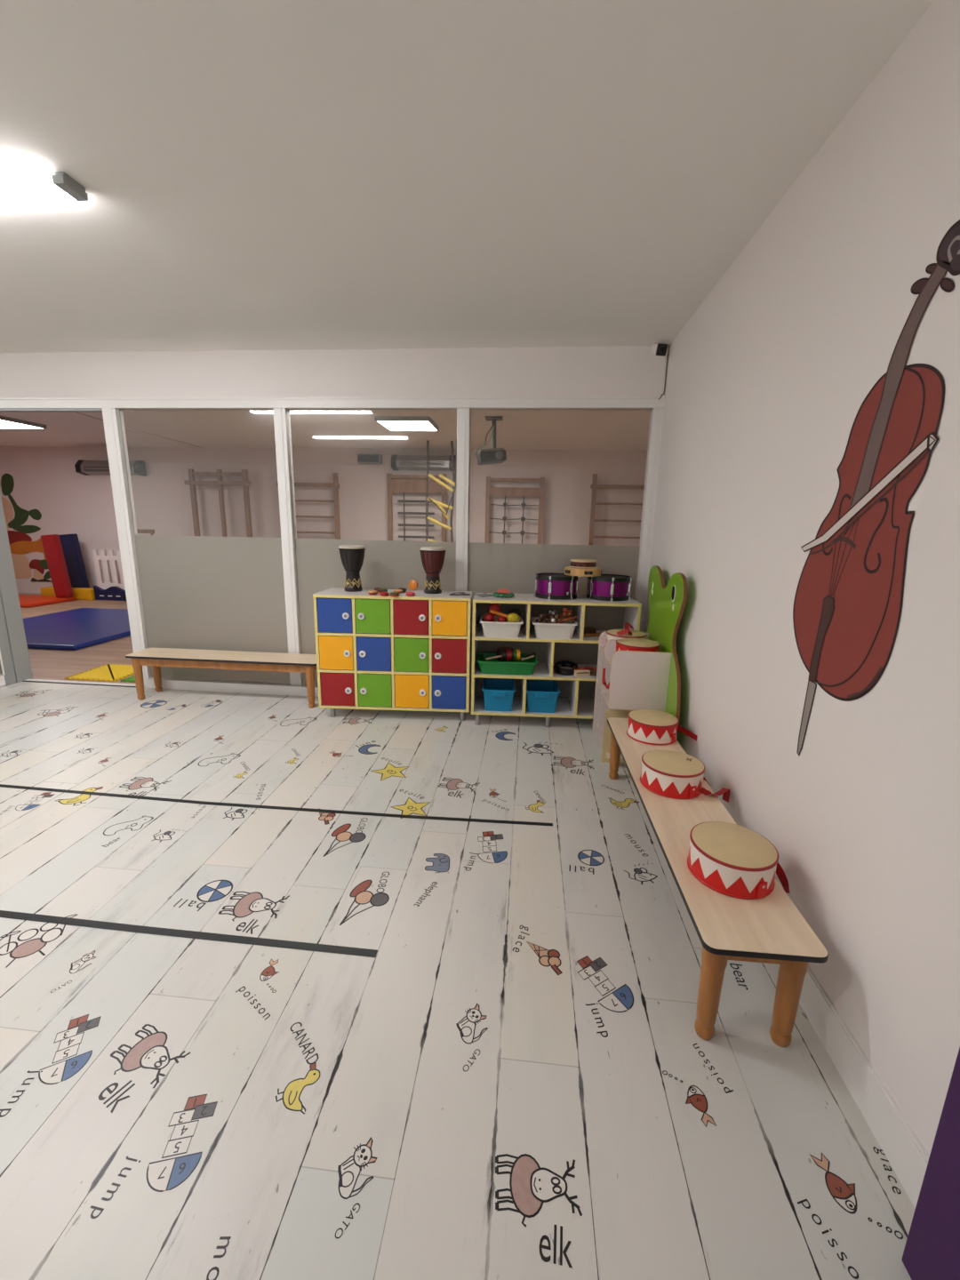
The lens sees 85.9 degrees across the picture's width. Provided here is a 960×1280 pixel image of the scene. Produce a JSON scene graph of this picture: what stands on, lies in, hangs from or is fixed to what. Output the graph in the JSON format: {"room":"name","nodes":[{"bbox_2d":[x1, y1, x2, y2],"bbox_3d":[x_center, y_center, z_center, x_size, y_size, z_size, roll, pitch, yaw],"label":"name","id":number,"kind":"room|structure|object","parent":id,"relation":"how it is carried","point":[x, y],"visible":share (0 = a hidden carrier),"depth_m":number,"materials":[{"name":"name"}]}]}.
{"room":"music room","nodes":[
{"label":"music room","id":0,"kind":"room"},
{"bbox_2d":[17,592,135,684],"bbox_3d":[-3.262,-0.145,7.081,12.800,0.001,5.050,2,13,5],"label":"floor","id":1,"kind":"structure","parent":0,"point":[47,664],"depth_m":5.61,"materials":[{"name":"brown laminate"}]},
{"bbox_2d":[18,594,76,607],"bbox_3d":[-8.151,-0.684,8.909,1.706,0.070,0.911,2,13,5],"label":"mat","id":2,"kind":"object","parent":1,"relation":"on","point":[26,601],"visible":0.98,"depth_m":8.87,"materials":[{"name":"orange"}]},
{"bbox_2d":[40,534,73,597],"bbox_3d":[-7.393,-1.290,9.020,0.353,1.096,0.131,2,13,5],"label":"pad","id":3,"kind":"object","parent":2,"relation":"on","point":[52,544],"visible":1,"depth_m":8.97,"materials":[{"name":"red"}]},
{"bbox_2d":[40,586,95,599],"bbox_3d":[-7.494,-0.855,9.439,1.002,0.200,0.202,2,13,5],"label":"foam block","id":4,"kind":"object","parent":1,"relation":"on","point":[79,593],"visible":0.58,"depth_m":9.33,"materials":[{"name":"yellow"}]},
{"bbox_2d":[58,533,89,587],"bbox_3d":[-7.484,-1.363,9.527,0.410,1.180,0.131,2,13,5],"label":"pad","id":5,"kind":"object","parent":1,"relation":"on","point":[70,545],"visible":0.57,"depth_m":9.46,"materials":[{"name":"blue leather"}]},
{"bbox_2d":[22,608,130,650],"bbox_3d":[-5.420,-0.198,6.978,2.029,0.060,2.348,2,13,5],"label":"mat","id":6,"kind":"object","parent":1,"relation":"on","point":[74,629],"visible":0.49,"depth_m":6.64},
{"bbox_2d":[64,664,134,681],"bbox_3d":[-3.551,0.310,4.962,0.500,0.012,0.500,2,13,5],"label":"mat","id":7,"kind":"object","parent":1,"relation":"on","point":[108,672],"visible":0.77,"depth_m":4.89,"materials":[{"name":"yellow plastic"}]},
{"bbox_2d":[92,549,125,600],"bbox_3d":[-6.142,-1.148,9.265,1.720,0.900,0.110,2,13,5],"label":"fence","id":8,"kind":"object","parent":1,"relation":"on","point":[115,591],"visible":0.34,"depth_m":9.32,"materials":[{"name":"white wood"}]},
{"bbox_2d":[120,675,135,682],"bbox_3d":[-3.003,0.332,4.913,0.500,0.012,0.500,2,13,5],"label":"mat","id":9,"kind":"object","parent":1,"relation":"on","point":[129,679],"visible":0.12,"depth_m":4.71,"materials":[{"name":"green"}]},
{"bbox_2d":[136,528,154,535],"bbox_3d":[-6.225,-1.381,9.461,0.858,1.274,0.104,2,13,5],"label":"easel","id":10,"kind":"object","parent":1,"relation":"on","point":[140,531],"visible":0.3,"depth_m":9.32,"materials":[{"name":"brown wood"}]},
{"bbox_2d":[0,446,647,593],"bbox_3d":[-2.990,-2.017,9.292,12.800,2.708,0.100,2,13,5],"label":"wall","id":11,"kind":"structure","parent":0,"point":[46,480],"depth_m":9.12,"materials":[{"name":"paint"}]},
{"bbox_2d":[0,473,51,582],"bbox_3d":[-8.789,-2.115,9.784,1.417,2.000,0.011,2,13,5],"label":"mural","id":12,"kind":"object","parent":11,"relation":"attached to","point":[20,543],"visible":0.82,"depth_m":9.81,"materials":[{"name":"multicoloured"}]},
{"bbox_2d":[74,459,146,476],"bbox_3d":[-6.619,-3.088,9.246,1.200,0.257,0.227,2,13,5],"label":"wall heater","id":13,"kind":"object","parent":11,"relation":"attached to","point":[86,468],"visible":0.81,"depth_m":9.20,"materials":[{"name":"silver metal"}]},
{"bbox_2d":[77,412,202,447],"bbox_3d":[-4.932,-3.040,7.481,0.086,0.012,3.369,1,12,-1],"label":"trim","id":14,"kind":"structure","parent":11,"relation":"attached to","point":[77,412],"depth_m":7.62,"materials":[{"name":"grey metal"}]},
{"bbox_2d":[184,468,252,537],"bbox_3d":[-4.617,-1.987,9.304,1.200,2.080,0.200,2,13,5],"label":"wall bars","id":15,"kind":"object","parent":11,"relation":"attached to","point":[192,482],"visible":0.61,"depth_m":9.10,"materials":[{"name":"brown wood"}]},
{"bbox_2d":[276,472,340,539],"bbox_3d":[-2.986,-1.870,9.175,1.100,2.107,0.190,2,13,5],"label":"wall bars","id":16,"kind":"object","parent":11,"relation":"attached to","point":[335,484],"visible":0.29,"depth_m":8.97,"materials":[{"name":"brown wood"}]},
{"bbox_2d":[357,454,382,463],"bbox_3d":[-1.883,-3.095,8.821,0.400,0.150,0.145,2,13,5],"label":"wall speaker","id":17,"kind":"object","parent":11,"relation":"attached to","point":[362,459],"visible":1,"depth_m":8.76,"materials":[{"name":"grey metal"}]},
{"bbox_2d":[358,455,378,462],"bbox_3d":[-1.890,-3.080,8.754,0.360,0.110,0.006,2,13,5],"label":"grille","id":18,"kind":"object","parent":17,"relation":"attached to","point":[361,458],"depth_m":8.75,"materials":[{"name":"black plastic"}]},
{"bbox_2d":[386,473,446,542],"bbox_3d":[-1.088,-1.829,9.007,1.010,2.040,0.170,2,13,5],"label":"wall bars","id":19,"kind":"object","parent":11,"relation":"attached to","point":[394,485],"visible":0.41,"depth_m":8.79,"materials":[{"name":"brown wood"}]},
{"bbox_2d":[390,455,455,471],"bbox_3d":[-0.953,-2.994,8.710,1.080,0.246,0.227,2,13,5],"label":"wall heater","id":20,"kind":"object","parent":11,"relation":"attached to","point":[398,462],"visible":0.92,"depth_m":8.65,"materials":[{"name":"silver metal"}]},
{"bbox_2d":[484,476,544,543],"bbox_3d":[0.572,-1.701,8.866,0.970,2.105,0.182,2,13,5],"label":"wall bars","id":21,"kind":"object","parent":11,"relation":"attached to","point":[505,492],"visible":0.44,"depth_m":8.65,"materials":[{"name":"brown wood"}]},
{"bbox_2d":[588,473,644,544],"bbox_3d":[2.319,-1.688,8.693,1.020,2.107,0.190,2,13,5],"label":"wall bars","id":22,"kind":"object","parent":11,"relation":"attached to","point":[594,486],"visible":0.31,"depth_m":8.54,"materials":[{"name":"brown wood"}]},
{"bbox_2d":[0,345,669,397],"bbox_3d":[-3.472,-0.941,4.382,12.800,2.708,0.100,2,13,5],"label":"wall","id":23,"kind":"structure","parent":0,"point":[633,370],"depth_m":3.86,"materials":[{"name":"paint"}]},
{"bbox_2d":[0,594,15,686],"bbox_3d":[-4.169,-0.617,3.845,0.084,2.260,1.065,2,13,5],"label":"door","id":24,"kind":"structure","parent":23,"relation":"in","point":[7,675],"depth_m":4.50,"materials":[{"name":"grey metal"}]},
{"bbox_2d":[0,491,32,682],"bbox_3d":[-4.170,-0.759,4.441,0.135,2.300,0.145,2,13,5],"label":"trim","id":25,"kind":"structure","parent":23,"relation":"attached to","point":[9,594],"depth_m":4.54,"materials":[{"name":"grey metal"}]},
{"bbox_2d":[0,408,102,412],"bbox_3d":[-3.531,-1.853,4.159,1.090,0.017,0.055,2,13,5],"label":"trim","id":26,"kind":"structure","parent":23,"relation":"attached to","point":[2,410],"depth_m":4.14,"materials":[{"name":"white paint"}]},
{"bbox_2d":[22,679,135,687],"bbox_3d":[-3.579,0.386,4.629,1.090,0.008,0.065,2,13,5],"label":"trim","id":27,"kind":"structure","parent":23,"relation":"attached to","point":[26,680],"depth_m":4.62,"materials":[{"name":"white paint"}]},
{"bbox_2d":[101,408,151,687],"bbox_3d":[-2.954,-0.716,4.356,0.115,2.300,0.086,2,13,5],"label":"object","id":28,"kind":"structure","parent":23,"relation":"attached to","point":[120,479],"depth_m":4.27,"materials":[{"name":"white paint"}]},
{"bbox_2d":[119,410,290,683],"bbox_3d":[-2.249,-0.730,4.286,1.298,2.216,0.010,2,13,5],"label":"window","id":29,"kind":"structure","parent":23,"relation":"in","point":[198,592],"depth_m":4.36,"materials":[{"name":"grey glass"}]},
{"bbox_2d":[272,408,303,685],"bbox_3d":[-1.556,-0.660,4.231,0.097,2.300,0.086,2,13,5],"label":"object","id":30,"kind":"structure","parent":23,"relation":"attached to","point":[284,466],"depth_m":4.14,"materials":[{"name":"white paint"}]},
{"bbox_2d":[145,677,471,704],"bbox_3d":[-0.859,0.451,4.402,4.139,0.085,0.135,2,13,5],"label":"trim","id":31,"kind":"structure","parent":23,"relation":"attached to","point":[167,683],"depth_m":4.45,"materials":[{"name":"white paint"}]},
{"bbox_2d":[0,395,665,410],"bbox_3d":[-1.444,-1.819,3.974,5.560,0.077,0.110,2,13,5],"label":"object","id":32,"kind":"structure","parent":23,"relation":"attached to","point":[627,403],"depth_m":3.90,"materials":[{"name":"white paint"}]},
{"bbox_2d":[287,408,455,685],"bbox_3d":[-0.847,-0.674,4.160,1.326,2.216,0.010,2,13,5],"label":"window","id":33,"kind":"structure","parent":23,"relation":"in","point":[388,564],"depth_m":4.18,"materials":[{"name":"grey glass"}]},
{"bbox_2d":[455,408,471,591],"bbox_3d":[-0.141,-0.603,4.105,0.094,2.300,0.086,2,13,5],"label":"trim","id":34,"kind":"structure","parent":23,"relation":"attached to","point":[463,414],"depth_m":3.96,"materials":[{"name":"white paint"}]},
{"bbox_2d":[468,449,648,599],"bbox_3d":[0.565,-0.618,4.034,1.324,2.216,0.010,2,13,5],"label":"window","id":35,"kind":"structure","parent":23,"relation":"in","point":[492,567],"depth_m":4.04,"materials":[{"name":"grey glass"}]},
{"bbox_2d":[635,408,663,631],"bbox_3d":[1.261,-0.547,3.979,0.076,2.300,0.086,2,13,5],"label":"trim","id":36,"kind":"structure","parent":23,"relation":"attached to","point":[656,419],"depth_m":3.85,"materials":[{"name":"white paint"}]},
{"bbox_2d":[650,343,668,356],"bbox_3d":[1.251,-2.006,3.565,0.118,0.097,0.130,2,13,5],"label":"security camera","id":37,"kind":"object","parent":23,"relation":"attached to","point":[658,349],"visible":1,"depth_m":3.53,"materials":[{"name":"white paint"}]},
{"bbox_2d":[658,345,669,399],"bbox_3d":[1.296,-1.884,3.640,0.050,0.353,0.018,-6,15,-31],"label":"cable","id":38,"kind":"object","parent":23,"relation":"attached to","point":[668,346],"visible":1,"depth_m":3.65,"materials":[{"name":"grey plastic"}]},
{"bbox_2d":[0,681,915,1279],"bbox_3d":[-4.305,1.162,1.068,10.500,0.001,7.400,2,13,5],"label":"floor","id":39,"kind":"structure","parent":0,"point":[519,1082],"depth_m":1.50,"materials":[{"name":"white wood"}]},
{"bbox_2d":[0,910,377,957],"bbox_3d":[-1.853,1.017,1.943,3.014,0.001,0.089,2,13,5],"label":"tape","id":40,"kind":"object","parent":39,"relation":"on","point":[218,937],"visible":1,"depth_m":1.85,"materials":[{"name":"black plastic"}]},
{"bbox_2d":[125,648,317,708],"bbox_3d":[-2.061,0.309,4.265,1.600,0.375,0.300,2,13,5],"label":"bench","id":41,"kind":"object","parent":39,"relation":"on","point":[157,658],"visible":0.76,"depth_m":4.15,"materials":[{"name":"beige wood"}]},
{"bbox_2d":[0,784,552,826],"bbox_3d":[-1.752,0.836,2.774,4.254,0.001,0.103,2,13,5],"label":"tape","id":42,"kind":"object","parent":39,"relation":"on","point":[1,785],"visible":1,"depth_m":2.67,"materials":[{"name":"black plastic"}]},
{"bbox_2d":[312,587,472,720],"bbox_3d":[-0.638,0.105,3.997,1.135,0.945,0.421,1,12,2],"label":"storage cabinet","id":43,"kind":"object","parent":39,"relation":"on","point":[403,652],"visible":1,"depth_m":3.79,"materials":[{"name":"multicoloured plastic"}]},
{"bbox_2d":[338,544,365,591],"bbox_3d":[-0.969,-0.545,3.926,0.197,0.341,0.197,0,13,-6],"label":"drum","id":44,"kind":"object","parent":43,"relation":"on","point":[352,556],"visible":1,"depth_m":3.87,"materials":[{"name":"black wood"}]},
{"bbox_2d":[339,549,364,575],"bbox_3d":[-0.968,-0.597,3.914,0.185,0.197,0.185,0,13,-6],"label":"bowl","id":45,"kind":"object","parent":44,"relation":"on","point":[352,560],"depth_m":3.85,"materials":[{"name":"black wood"}]},
{"bbox_2d":[368,590,377,594],"bbox_3d":[-0.782,-0.347,3.769,0.070,0.029,0.068,2,13,5],"label":"castanet","id":46,"kind":"object","parent":43,"relation":"on","point":[371,592],"visible":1,"depth_m":3.75,"materials":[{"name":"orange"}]},
{"bbox_2d":[379,592,388,596],"bbox_3d":[-0.690,-0.332,3.709,0.070,0.029,0.068,2,13,5],"label":"castanet","id":47,"kind":"object","parent":43,"relation":"on","point":[382,594],"visible":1,"depth_m":3.69,"materials":[{"name":"red"}]},
{"bbox_2d":[389,592,399,596],"bbox_3d":[-0.614,-0.327,3.697,0.070,0.029,0.068,2,13,5],"label":"castanet","id":48,"kind":"object","parent":43,"relation":"on","point":[392,594],"visible":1,"depth_m":3.67,"materials":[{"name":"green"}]},
{"bbox_2d":[405,592,415,596],"bbox_3d":[-0.505,-0.334,3.737,0.070,0.029,0.068,2,13,5],"label":"castanet","id":49,"kind":"object","parent":43,"relation":"on","point":[409,594],"visible":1,"depth_m":3.71,"materials":[{"name":"red"}]},
{"bbox_2d":[408,579,417,590],"bbox_3d":[-0.523,-0.431,4.045,0.082,0.081,0.035,6,13,22],"label":"castanet","id":50,"kind":"object","parent":43,"relation":"on","point":[412,584],"visible":1,"depth_m":4.03,"materials":[{"name":"orange"}]},
{"bbox_2d":[419,546,446,593],"bbox_3d":[-0.357,-0.527,3.900,0.197,0.341,0.197,-4,14,-23],"label":"drum","id":51,"kind":"object","parent":43,"relation":"on","point":[432,557],"visible":1,"depth_m":3.84,"materials":[{"name":"red wood"}]},
{"bbox_2d":[421,551,445,576],"bbox_3d":[-0.356,-0.579,3.889,0.185,0.197,0.185,-4,14,-23],"label":"bowl","id":52,"kind":"object","parent":51,"relation":"on","point":[432,561],"depth_m":3.82,"materials":[{"name":"red wood"}]},
{"bbox_2d":[449,592,470,595],"bbox_3d":[-0.162,-0.350,3.861,0.156,0.020,0.132,-1,13,-12],"label":"instrument","id":53,"kind":"object","parent":43,"relation":"on","point":[453,593],"visible":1,"depth_m":3.81,"materials":[{"name":"grey metal"}]},
{"bbox_2d":[471,592,641,727],"bbox_3d":[0.533,0.153,3.886,1.170,0.945,0.408,2,12,2],"label":"open shelf","id":54,"kind":"object","parent":39,"relation":"on","point":[576,697],"visible":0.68,"depth_m":3.94,"materials":[{"name":"white wood"}]},
{"bbox_2d":[475,592,492,597],"bbox_3d":[0.015,-0.337,3.816,0.110,0.020,0.130,11,16,37],"label":"instrument","id":55,"kind":"object","parent":54,"relation":"on","point":[484,595],"visible":0.98,"depth_m":3.81,"materials":[{"name":"silver metal"}]},
{"bbox_2d":[482,678,515,711],"bbox_3d":[0.142,0.419,3.923,0.241,0.170,0.300,2,12,2],"label":"storage bin","id":56,"kind":"object","parent":54,"relation":"on","point":[498,693],"visible":1,"depth_m":3.81,"materials":[{"name":"blue plastic"}]},
{"bbox_2d":[480,615,523,637],"bbox_3d":[0.156,-0.098,3.780,0.309,0.115,0.264,2,12,2],"label":"storage bin","id":57,"kind":"object","parent":54,"relation":"on","point":[495,628],"visible":0.85,"depth_m":3.67,"materials":[{"name":"white plastic"}]},
{"bbox_2d":[476,613,494,623],"bbox_3d":[0.037,-0.153,3.777,0.071,0.108,0.204,-5,14,-27],"label":"maraca","id":58,"kind":"object","parent":57,"relation":"in","point":[489,617],"visible":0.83,"depth_m":3.69,"materials":[{"name":"red"}]},
{"bbox_2d":[488,602,501,621],"bbox_3d":[0.106,-0.164,3.758,0.088,0.228,0.087,4,13,14],"label":"maraca","id":59,"kind":"object","parent":57,"relation":"in","point":[496,607],"visible":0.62,"depth_m":3.71,"materials":[{"name":"red"}]},
{"bbox_2d":[496,616,506,622],"bbox_3d":[0.160,-0.154,3.779,0.064,0.073,0.205,1,12,0],"label":"maraca","id":60,"kind":"object","parent":57,"relation":"in","point":[501,619],"visible":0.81,"depth_m":3.69,"materials":[{"name":"red"}]},
{"bbox_2d":[489,608,519,622],"bbox_3d":[0.177,-0.166,3.692,0.217,0.101,0.079,1,12,-3],"label":"maraca","id":61,"kind":"object","parent":57,"relation":"in","point":[512,617],"visible":0.91,"depth_m":3.68,"materials":[{"name":"yellow"}]},
{"bbox_2d":[505,608,520,620],"bbox_3d":[0.200,-0.164,3.810,0.202,0.145,0.083,4,13,13],"label":"maraca","id":62,"kind":"object","parent":57,"relation":"in","point":[517,612],"visible":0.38,"depth_m":3.76,"materials":[{"name":"black"}]},
{"bbox_2d":[492,588,514,598],"bbox_3d":[0.174,-0.345,3.766,0.157,0.059,0.159,2,13,5],"label":"toy","id":63,"kind":"object","parent":54,"relation":"on","point":[503,592],"visible":1,"depth_m":3.75,"materials":[{"name":"green"}]},
{"bbox_2d":[476,652,537,675],"bbox_3d":[0.201,0.178,3.854,0.444,0.100,0.284,2,12,2],"label":"storage bin","id":64,"kind":"object","parent":54,"relation":"on","point":[493,666],"visible":0.92,"depth_m":3.74,"materials":[{"name":"green plastic"}]},
{"bbox_2d":[486,655,501,660],"bbox_3d":[0.112,0.128,3.817,0.136,0.042,0.016,-1,13,-8],"label":"stick","id":65,"kind":"object","parent":64,"relation":"in","point":[499,656],"visible":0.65,"depth_m":3.81,"materials":[{"name":"beige wood"}]},
{"bbox_2d":[496,647,512,661],"bbox_3d":[0.189,0.105,3.885,0.132,0.088,0.132,2,13,5],"label":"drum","id":66,"kind":"object","parent":64,"relation":"in","point":[499,650],"visible":0.49,"depth_m":3.85,"materials":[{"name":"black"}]},
{"bbox_2d":[501,648,519,661],"bbox_3d":[0.226,0.111,3.801,0.130,0.099,0.098,0,13,-6],"label":"rattle","id":67,"kind":"object","parent":64,"relation":"in","point":[511,654],"visible":1,"depth_m":3.77,"materials":[{"name":"multicoloured wood"}]},
{"bbox_2d":[526,679,559,712],"bbox_3d":[0.461,0.428,3.911,0.251,0.170,0.300,2,12,2],"label":"storage bin","id":68,"kind":"object","parent":54,"relation":"on","point":[541,695],"visible":0.85,"depth_m":3.80,"materials":[{"name":"blue plastic"}]},
{"bbox_2d":[530,616,577,639],"bbox_3d":[0.535,-0.087,3.765,0.319,0.115,0.264,2,12,2],"label":"storage bin","id":69,"kind":"object","parent":54,"relation":"on","point":[564,630],"visible":0.86,"depth_m":3.66,"materials":[{"name":"white plastic"}]},
{"bbox_2d":[536,614,549,623],"bbox_3d":[0.432,-0.154,3.699,0.070,0.075,0.139,-6,14,-28],"label":"shaker","id":70,"kind":"object","parent":69,"relation":"in","point":[542,617],"visible":0.98,"depth_m":3.65,"materials":[{"name":"black"}]},
{"bbox_2d":[541,609,558,622],"bbox_3d":[0.503,-0.174,3.736,0.126,0.098,0.074,12,16,40],"label":"shaker","id":71,"kind":"object","parent":69,"relation":"in","point":[554,612],"visible":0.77,"depth_m":3.71,"materials":[{"name":"silver metal"}]},
{"bbox_2d":[549,615,561,623],"bbox_3d":[0.541,-0.149,3.704,0.071,0.076,0.140,6,14,23],"label":"shaker","id":72,"kind":"object","parent":69,"relation":"in","point":[556,619],"visible":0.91,"depth_m":3.65,"materials":[{"name":"white paint"}]},
{"bbox_2d":[559,607,571,618],"bbox_3d":[0.598,-0.180,3.721,0.122,0.119,0.071,6,13,21],"label":"shaker","id":73,"kind":"object","parent":69,"relation":"in","point":[565,611],"visible":0.95,"depth_m":3.69,"materials":[{"name":"orange"}]},
{"bbox_2d":[559,612,577,623],"bbox_3d":[0.636,-0.160,3.713,0.135,0.080,0.074,4,13,11],"label":"shaker","id":74,"kind":"object","parent":69,"relation":"in","point":[573,617],"visible":0.99,"depth_m":3.69,"materials":[{"name":"orange"}]},
{"bbox_2d":[533,572,579,599],"bbox_3d":[0.567,-0.403,3.828,0.329,0.166,0.317,2,13,5],"label":"drum","id":75,"kind":"object","parent":54,"relation":"on","point":[555,586],"visible":0.98,"depth_m":3.70,"materials":[{"name":"purple"}]},
{"bbox_2d":[564,566,601,576],"bbox_3d":[0.757,-0.509,3.814,0.274,0.054,0.274,13,17,42],"label":"tambourine","id":76,"kind":"object","parent":75,"relation":"on","point":[568,571],"visible":0.93,"depth_m":3.70,"materials":[{"name":"brown wood"}]},
{"bbox_2d":[569,559,596,567],"bbox_3d":[0.761,-0.564,3.799,0.195,0.058,0.194,2,13,5],"label":"drum","id":77,"kind":"object","parent":76,"relation":"on","point":[574,563],"visible":1,"depth_m":3.72,"materials":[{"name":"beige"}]},
{"bbox_2d":[553,660,578,675],"bbox_3d":[0.640,0.208,3.832,0.183,0.070,0.182,3,13,9],"label":"tambourine","id":78,"kind":"object","parent":54,"relation":"on","point":[563,663],"visible":0.92,"depth_m":3.82,"materials":[{"name":"black plastic"}]},
{"bbox_2d":[573,667,590,676],"bbox_3d":[0.742,0.230,3.763,0.110,0.060,0.062,-1,13,-9],"label":"wood block","id":79,"kind":"object","parent":54,"relation":"in","point":[580,671],"visible":1,"depth_m":3.74,"materials":[{"name":"beige wood"}]},
{"bbox_2d":[583,627,596,633],"bbox_3d":[0.805,-0.069,3.880,0.120,0.040,0.060,-1,13,-12],"label":"wood block","id":80,"kind":"object","parent":54,"relation":"in","point":[587,630],"visible":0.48,"depth_m":3.85,"materials":[{"name":"wood"}]},
{"bbox_2d":[584,666,597,676],"bbox_3d":[0.813,0.225,3.790,0.110,0.060,0.062,5,13,16],"label":"wood block","id":81,"kind":"object","parent":54,"relation":"in","point":[593,670],"visible":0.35,"depth_m":3.77,"materials":[{"name":"brown wood"}]},
{"bbox_2d":[583,632,600,636],"bbox_3d":[0.831,-0.037,3.778,0.168,0.022,0.022,-2,13,-12],"label":"stick","id":82,"kind":"object","parent":54,"relation":"in","point":[599,634],"visible":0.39,"depth_m":3.77,"materials":[{"name":"brown wood"}]},
{"bbox_2d":[586,573,631,600],"bbox_3d":[0.952,-0.392,3.812,0.329,0.166,0.317,-2,13,-14],"label":"drum","id":83,"kind":"object","parent":54,"relation":"on","point":[605,587],"visible":0.98,"depth_m":3.69,"materials":[{"name":"purple"}]},
{"bbox_2d":[592,565,687,763],"bbox_3d":[0.980,0.145,3.339,0.355,1.213,1.061,2,13,5],"label":"rack","id":84,"kind":"object","parent":39,"relation":"on","point":[638,680],"visible":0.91,"depth_m":3.06,"materials":[{"name":"green"}]},
{"bbox_2d":[606,623,646,641],"bbox_3d":[0.969,0.228,3.497,0.260,0.679,0.260,-2,13,-13],"label":"drum","id":85,"kind":"object","parent":84,"relation":"in","point":[627,633],"visible":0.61,"depth_m":3.38,"materials":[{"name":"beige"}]},
{"bbox_2d":[602,638,660,688],"bbox_3d":[0.928,0.154,3.181,0.336,0.286,0.260,-3,13,-17],"label":"drum","id":86,"kind":"object","parent":84,"relation":"in","point":[639,644],"visible":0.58,"depth_m":3.12,"materials":[{"name":"beige"}]},
{"bbox_2d":[607,717,828,1047],"bbox_3d":[0.838,0.822,2.252,0.325,0.355,1.730,2,13,4],"label":"bench","id":87,"kind":"object","parent":39,"relation":"on","point":[771,929],"visible":0.72,"depth_m":1.50,"materials":[{"name":"beige wood"}]},
{"bbox_2d":[626,709,697,744],"bbox_3d":[1.007,0.472,2.777,0.413,0.107,0.260,4,13,11],"label":"drum","id":88,"kind":"object","parent":87,"relation":"on","point":[647,726],"visible":0.95,"depth_m":2.71,"materials":[{"name":"beige"}]},
{"bbox_2d":[640,749,730,802],"bbox_3d":[0.881,0.613,2.265,0.332,0.170,0.300,-5,14,-26],"label":"drum","id":89,"kind":"object","parent":87,"relation":"on","point":[668,773],"visible":0.98,"depth_m":2.18,"materials":[{"name":"red"}]},
{"bbox_2d":[687,821,790,899],"bbox_3d":[0.832,0.741,1.698,0.289,0.174,0.261,-7,15,-33],"label":"drum","id":90,"kind":"object","parent":87,"relation":"on","point":[731,860],"visible":1,"depth_m":1.62,"materials":[{"name":"red"}]},
{"bbox_2d":[901,1047,959,1279],"bbox_3d":[0.854,0.801,0.276,0.091,1.250,1.320,2,13,5],"label":"cabinet","id":91,"kind":"object","parent":39,"relation":"on","point":[932,1251],"visible":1,"depth_m":0.96,"materials":[{"name":"purple wood"}]},
{"bbox_2d":[0,0,933,450],"bbox_3d":[-3.562,-2.050,2.888,13.000,0.100,12.650,2,13,5],"label":"ceiling","id":92,"kind":"structure","parent":0,"point":[254,174],"depth_m":1.87,"materials":[{"name":"paint"}]},
{"bbox_2d":[0,415,47,429],"bbox_3d":[-6.691,-2.931,6.936,1.180,0.050,0.700,2,13,5],"label":"panel light","id":93,"kind":"object","parent":92,"relation":"attached to","point":[5,422],"visible":1,"depth_m":7.00,"materials":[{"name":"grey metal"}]},
{"bbox_2d":[0,419,40,428],"bbox_3d":[-6.691,-2.919,6.939,1.140,0.016,0.660,2,13,5],"label":"diffuser","id":94,"kind":"object","parent":93,"relation":"attached to","point":[4,423],"depth_m":7.00,"materials":[{"name":"white plastic"}]},
{"bbox_2d":[0,171,87,202],"bbox_3d":[-2.293,-1.765,2.038,1.500,0.040,0.112,2,13,5],"label":"batten","id":95,"kind":"object","parent":92,"relation":"attached to","point":[55,186],"visible":1,"depth_m":1.96,"materials":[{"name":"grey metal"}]},
{"bbox_2d":[0,182,74,202],"bbox_3d":[-2.293,-1.749,2.042,1.410,0.004,0.100,2,13,5],"label":"diffuser","id":96,"kind":"object","parent":95,"relation":"attached to","point":[10,192],"depth_m":1.99,"materials":[{"name":"white plastic"}]},
{"bbox_2d":[374,416,439,431],"bbox_3d":[-0.902,-2.716,6.486,0.660,0.050,0.680,2,13,5],"label":"panel light","id":97,"kind":"object","parent":92,"relation":"attached to","point":[392,423],"visible":1,"depth_m":6.34,"materials":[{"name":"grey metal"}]},
{"bbox_2d":[378,421,436,430],"bbox_3d":[-0.902,-2.703,6.489,0.620,0.016,0.640,2,13,5],"label":"diffuser","id":98,"kind":"object","parent":97,"relation":"attached to","point":[388,425],"depth_m":6.48,"materials":[{"name":"white plastic"}]},
{"bbox_2d":[425,439,456,542],"bbox_3d":[-0.599,-2.106,8.043,0.510,1.902,0.190,2,13,5],"label":"ladder","id":99,"kind":"object","parent":92,"relation":"hanging from","point":[438,504],"visible":0.77,"depth_m":8.00,"materials":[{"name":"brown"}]},
{"bbox_2d":[473,416,506,464],"bbox_3d":[0.118,-2.377,6.159,0.382,0.530,0.298,-1,13,-9],"label":"projector","id":100,"kind":"object","parent":92,"relation":"hanging from","point":[495,455],"visible":1,"depth_m":6.11,"materials":[{"name":"black plastic"}]},
{"bbox_2d":[643,0,959,1154],"bbox_3d":[0.996,0.051,0.303,0.100,2.708,7.400,2,13,5],"label":"wall","id":101,"kind":"structure","parent":0,"point":[768,380],"depth_m":1.52,"materials":[{"name":"paint"}]},
{"bbox_2d":[777,964,929,1207],"bbox_3d":[0.914,1.307,0.576,0.013,0.135,7.380,2,13,5],"label":"baseboard","id":102,"kind":"structure","parent":101,"relation":"attached to","point":[902,1148],"depth_m":1.30,"materials":[{"name":"white paint"}]},
{"bbox_2d":[792,219,959,755],"bbox_3d":[1.062,-0.283,1.478,0.003,1.404,0.535,2,13,5],"label":"cello wall decal","id":103,"kind":"object","parent":101,"relation":"attached to","point":[847,607],"visible":1,"depth_m":1.39,"materials":[{"name":"red paint"}]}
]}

